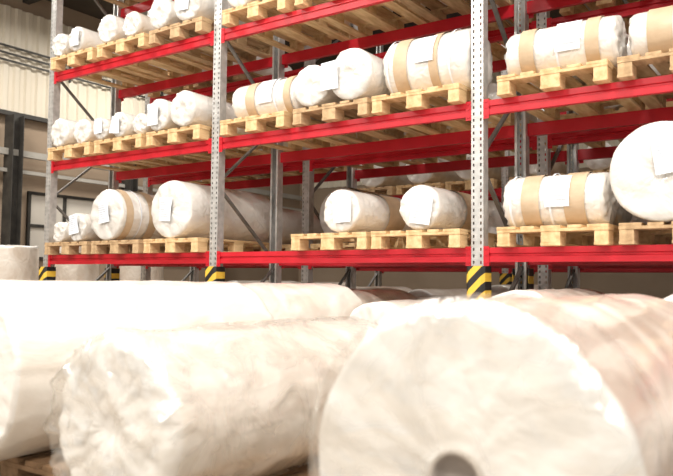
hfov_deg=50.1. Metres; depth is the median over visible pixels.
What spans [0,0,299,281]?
wall
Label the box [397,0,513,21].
wooden pallet
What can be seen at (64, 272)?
roll
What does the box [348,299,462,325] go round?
roll
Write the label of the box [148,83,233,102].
wooden pallet
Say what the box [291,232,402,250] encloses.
wooden pallet
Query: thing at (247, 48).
wooden pallet
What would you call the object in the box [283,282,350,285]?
roll
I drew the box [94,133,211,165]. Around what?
wooden pallet
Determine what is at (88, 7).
ceiling
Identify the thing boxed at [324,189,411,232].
roll
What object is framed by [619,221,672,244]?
wooden pallet
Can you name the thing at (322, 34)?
wooden pallet
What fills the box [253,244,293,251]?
wooden pallet
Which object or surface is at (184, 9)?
roll
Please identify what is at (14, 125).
steel column
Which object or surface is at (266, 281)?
roll
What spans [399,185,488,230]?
roll
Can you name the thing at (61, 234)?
roll
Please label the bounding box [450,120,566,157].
wooden pallet
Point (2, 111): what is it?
conduit
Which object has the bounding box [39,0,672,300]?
rack
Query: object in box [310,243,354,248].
wooden pallet
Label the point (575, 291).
roll
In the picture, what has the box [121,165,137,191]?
steel column
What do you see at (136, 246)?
wooden pallet
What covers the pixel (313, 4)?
roll
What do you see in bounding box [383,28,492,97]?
roll
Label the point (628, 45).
roll
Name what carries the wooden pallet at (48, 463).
on the floor
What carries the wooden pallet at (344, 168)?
on the rack at (542, 157)
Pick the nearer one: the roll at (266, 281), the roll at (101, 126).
the roll at (101, 126)
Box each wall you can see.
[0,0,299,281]
[299,167,672,298]
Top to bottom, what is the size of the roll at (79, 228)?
0.332 m
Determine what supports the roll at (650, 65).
on the wooden pallet
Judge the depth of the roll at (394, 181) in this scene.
12.07 m
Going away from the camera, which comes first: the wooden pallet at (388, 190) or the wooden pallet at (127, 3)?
the wooden pallet at (127, 3)
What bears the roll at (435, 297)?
on the wooden pallet
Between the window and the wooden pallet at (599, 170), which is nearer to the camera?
the wooden pallet at (599, 170)
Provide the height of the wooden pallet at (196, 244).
0.144 m
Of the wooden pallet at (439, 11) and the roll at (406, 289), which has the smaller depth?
the wooden pallet at (439, 11)
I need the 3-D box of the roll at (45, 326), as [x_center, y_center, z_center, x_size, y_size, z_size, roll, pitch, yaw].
[-1.119,0.613,3.731,0.795,0.788,1.670,-2,-4,35]
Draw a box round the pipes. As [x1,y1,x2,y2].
[0,147,301,210]
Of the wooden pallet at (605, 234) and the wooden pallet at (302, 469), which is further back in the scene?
the wooden pallet at (605, 234)
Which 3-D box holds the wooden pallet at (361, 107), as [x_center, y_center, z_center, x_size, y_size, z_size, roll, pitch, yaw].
[0.274,-1.068,6.749,0.800,0.144,1.207,-2,-4,35]
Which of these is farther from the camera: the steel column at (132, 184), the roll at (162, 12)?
the steel column at (132, 184)
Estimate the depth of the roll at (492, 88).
7.03 m
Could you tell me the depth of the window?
14.54 m
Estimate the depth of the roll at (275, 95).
6.78 m
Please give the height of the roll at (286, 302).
0.776 m
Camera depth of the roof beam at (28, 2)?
14.28 m
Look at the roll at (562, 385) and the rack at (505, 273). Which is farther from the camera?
the rack at (505, 273)
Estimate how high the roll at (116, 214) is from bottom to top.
0.584 m
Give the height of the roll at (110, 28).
0.340 m
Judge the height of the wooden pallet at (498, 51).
0.144 m
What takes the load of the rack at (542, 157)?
on the floor
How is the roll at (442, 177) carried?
on the wooden pallet at (401, 189)
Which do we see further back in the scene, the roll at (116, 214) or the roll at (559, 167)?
the roll at (559, 167)
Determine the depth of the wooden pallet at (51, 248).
8.35 m
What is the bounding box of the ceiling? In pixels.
[47,0,562,69]
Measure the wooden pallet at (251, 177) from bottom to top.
0.144 m
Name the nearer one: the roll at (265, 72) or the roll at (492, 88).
the roll at (492, 88)
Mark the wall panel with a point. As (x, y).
(23, 89)
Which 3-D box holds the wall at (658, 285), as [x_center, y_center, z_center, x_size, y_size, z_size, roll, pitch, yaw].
[7.982,-1.393,15.399,22.400,6.600,0.200,-2,-4,35]
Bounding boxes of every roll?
[0,245,38,280]
[0,280,274,460]
[50,119,77,146]
[51,34,73,56]
[53,222,76,241]
[55,246,99,280]
[58,320,378,475]
[67,213,105,241]
[69,27,159,67]
[74,119,98,143]
[90,189,165,240]
[94,118,115,139]
[98,14,127,43]
[109,112,136,136]
[119,266,163,280]
[122,11,213,56]
[133,113,157,133]
[147,99,181,130]
[149,0,236,52]
[151,180,269,241]
[170,90,251,134]
[174,0,245,24]
[227,280,295,282]
[228,0,312,36]
[232,75,307,117]
[233,56,291,75]
[240,282,362,323]
[263,208,323,243]
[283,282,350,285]
[294,65,345,107]
[295,2,350,30]
[319,188,401,242]
[319,294,672,475]
[320,48,432,105]
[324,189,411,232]
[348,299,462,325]
[350,286,411,291]
[350,288,399,289]
[352,289,417,303]
[359,162,413,187]
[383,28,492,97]
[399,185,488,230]
[406,158,462,183]
[408,289,466,296]
[415,295,466,300]
[455,154,514,181]
[480,83,536,123]
[488,0,544,25]
[488,200,521,237]
[488,288,604,298]
[491,285,553,296]
[503,172,619,226]
[505,15,627,75]
[529,149,571,174]
[530,34,631,91]
[584,0,627,10]
[584,143,611,170]
[604,105,622,109]
[609,121,672,223]
[613,204,632,225]
[628,5,672,55]
[629,215,650,223]
[649,64,660,74]
[664,294,672,301]
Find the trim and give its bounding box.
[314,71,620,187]
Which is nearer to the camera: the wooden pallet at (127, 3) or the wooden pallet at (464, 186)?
the wooden pallet at (127, 3)
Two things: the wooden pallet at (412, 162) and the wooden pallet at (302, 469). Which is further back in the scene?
the wooden pallet at (412, 162)
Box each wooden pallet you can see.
[0,448,70,475]
[44,241,128,254]
[47,142,165,171]
[50,47,167,88]
[91,239,164,253]
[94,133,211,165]
[96,32,212,79]
[105,0,147,7]
[143,237,269,252]
[146,124,270,158]
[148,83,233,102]
[149,16,272,66]
[152,163,245,183]
[193,72,262,98]
[200,156,294,179]
[220,111,355,151]
[222,0,356,52]
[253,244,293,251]
[255,151,346,175]
[268,458,319,475]
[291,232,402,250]
[292,97,430,143]
[294,0,430,37]
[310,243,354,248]
[330,138,422,169]
[360,186,407,195]
[371,83,514,134]
[371,228,496,250]
[379,129,491,163]
[396,182,459,194]
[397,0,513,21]
[445,178,506,197]
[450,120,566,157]
[451,8,535,60]
[497,59,644,121]
[497,223,618,246]
[509,173,565,179]
[559,0,642,33]
[560,105,649,147]
[586,170,609,172]
[617,48,672,108]
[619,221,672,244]
[666,101,672,106]
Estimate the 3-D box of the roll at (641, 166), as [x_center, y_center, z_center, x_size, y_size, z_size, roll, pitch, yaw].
[2.440,-0.408,5.158,0.669,0.663,1.260,-2,-4,35]
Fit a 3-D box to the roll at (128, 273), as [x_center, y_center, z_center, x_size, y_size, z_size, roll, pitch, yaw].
[-3.416,0.836,12.578,0.766,1.336,0.762,-2,-4,35]
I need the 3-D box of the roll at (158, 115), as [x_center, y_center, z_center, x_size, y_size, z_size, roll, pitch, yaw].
[-1.553,-1.261,7.983,0.350,0.344,1.211,-2,-4,35]
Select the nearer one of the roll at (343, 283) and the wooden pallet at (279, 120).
the wooden pallet at (279, 120)
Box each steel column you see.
[0,114,24,244]
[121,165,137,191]
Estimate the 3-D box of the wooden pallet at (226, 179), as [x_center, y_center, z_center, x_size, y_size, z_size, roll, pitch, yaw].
[-1.937,-0.901,10.098,0.800,0.144,1.206,-2,-4,35]
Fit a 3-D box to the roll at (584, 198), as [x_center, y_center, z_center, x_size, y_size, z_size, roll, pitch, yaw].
[1.650,-0.276,5.334,0.785,0.405,0.435,-2,-4,35]
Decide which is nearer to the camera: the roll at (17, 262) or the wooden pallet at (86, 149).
the wooden pallet at (86, 149)
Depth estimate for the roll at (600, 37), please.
5.16 m
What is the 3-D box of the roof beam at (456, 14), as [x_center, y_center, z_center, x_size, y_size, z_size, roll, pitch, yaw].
[6.099,-4.754,12.655,22.200,0.200,0.140,-2,-4,35]
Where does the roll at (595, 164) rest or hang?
on the wooden pallet at (599, 170)
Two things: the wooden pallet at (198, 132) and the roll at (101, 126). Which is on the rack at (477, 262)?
the wooden pallet at (198, 132)
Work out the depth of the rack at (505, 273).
10.77 m
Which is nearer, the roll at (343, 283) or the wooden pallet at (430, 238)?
the wooden pallet at (430, 238)
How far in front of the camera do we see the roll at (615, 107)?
6.38 m
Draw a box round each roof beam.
[23,0,40,4]
[285,12,461,53]
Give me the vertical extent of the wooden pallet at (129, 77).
0.144 m
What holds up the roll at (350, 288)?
on the wooden pallet
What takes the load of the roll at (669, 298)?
on the wooden pallet
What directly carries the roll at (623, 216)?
on the wooden pallet at (605, 234)
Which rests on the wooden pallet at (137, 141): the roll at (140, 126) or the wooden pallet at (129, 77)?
the roll at (140, 126)
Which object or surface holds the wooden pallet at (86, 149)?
on the rack at (477, 262)
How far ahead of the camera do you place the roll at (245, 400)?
2.46 m
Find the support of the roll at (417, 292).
on the wooden pallet
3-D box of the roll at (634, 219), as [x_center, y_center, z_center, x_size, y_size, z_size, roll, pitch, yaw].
[2.873,-0.157,6.698,0.348,0.345,1.141,-2,-4,35]
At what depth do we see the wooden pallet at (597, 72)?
5.35 m
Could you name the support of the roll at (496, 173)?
on the wooden pallet at (464, 186)
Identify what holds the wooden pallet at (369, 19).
on the rack at (477, 262)
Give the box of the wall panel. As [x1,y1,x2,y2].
[0,4,168,121]
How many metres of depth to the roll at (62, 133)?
8.49 m
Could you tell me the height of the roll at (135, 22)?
0.283 m
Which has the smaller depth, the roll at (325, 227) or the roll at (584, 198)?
the roll at (584, 198)
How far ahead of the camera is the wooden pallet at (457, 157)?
8.28 m
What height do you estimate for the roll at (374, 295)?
0.712 m
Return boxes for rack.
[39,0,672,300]
[140,0,672,289]
[350,44,672,286]
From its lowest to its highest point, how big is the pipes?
0.445 m
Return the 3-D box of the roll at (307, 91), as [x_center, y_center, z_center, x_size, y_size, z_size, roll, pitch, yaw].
[0.077,-1.329,6.843,0.393,0.384,1.138,-2,-4,35]
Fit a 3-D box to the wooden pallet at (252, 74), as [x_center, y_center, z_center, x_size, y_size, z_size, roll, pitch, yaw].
[-1.203,-2.015,9.658,0.800,0.144,1.207,-2,-4,34]
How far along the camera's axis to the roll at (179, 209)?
7.46 m
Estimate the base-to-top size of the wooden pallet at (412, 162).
0.144 m
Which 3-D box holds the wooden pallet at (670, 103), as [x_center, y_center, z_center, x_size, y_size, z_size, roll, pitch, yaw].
[3.424,-1.056,6.372,0.800,0.144,1.206,-2,-4,35]
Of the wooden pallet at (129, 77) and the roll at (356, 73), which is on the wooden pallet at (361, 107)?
the roll at (356, 73)
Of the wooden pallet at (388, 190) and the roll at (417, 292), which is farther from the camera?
the wooden pallet at (388, 190)
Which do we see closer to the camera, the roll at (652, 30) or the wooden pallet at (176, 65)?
the roll at (652, 30)
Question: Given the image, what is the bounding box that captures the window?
[25,191,94,259]
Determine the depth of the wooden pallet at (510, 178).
10.38 m
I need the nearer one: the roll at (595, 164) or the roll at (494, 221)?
the roll at (494, 221)
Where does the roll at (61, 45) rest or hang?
on the wooden pallet at (129, 77)
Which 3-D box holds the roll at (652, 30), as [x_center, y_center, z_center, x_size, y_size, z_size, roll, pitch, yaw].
[2.417,-1.407,4.833,0.835,0.360,0.381,-2,-4,35]
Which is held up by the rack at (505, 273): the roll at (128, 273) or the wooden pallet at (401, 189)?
the wooden pallet at (401, 189)
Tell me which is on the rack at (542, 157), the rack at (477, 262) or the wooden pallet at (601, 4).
the wooden pallet at (601, 4)
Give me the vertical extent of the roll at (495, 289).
0.762 m
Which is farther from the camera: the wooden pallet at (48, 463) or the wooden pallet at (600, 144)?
the wooden pallet at (600, 144)
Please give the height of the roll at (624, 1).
0.382 m
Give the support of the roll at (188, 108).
on the wooden pallet at (198, 132)
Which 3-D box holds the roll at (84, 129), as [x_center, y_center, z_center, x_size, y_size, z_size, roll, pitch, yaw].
[-2.639,-1.206,8.788,0.302,0.300,1.141,-2,-4,35]
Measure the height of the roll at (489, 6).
0.468 m
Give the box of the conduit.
[0,42,163,123]
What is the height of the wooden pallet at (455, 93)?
0.144 m
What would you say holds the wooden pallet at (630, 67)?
on the rack at (477, 262)
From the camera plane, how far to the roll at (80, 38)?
8.40 m
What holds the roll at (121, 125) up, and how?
on the wooden pallet at (137, 141)
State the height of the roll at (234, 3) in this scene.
0.382 m
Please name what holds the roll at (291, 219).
on the wooden pallet at (285, 247)

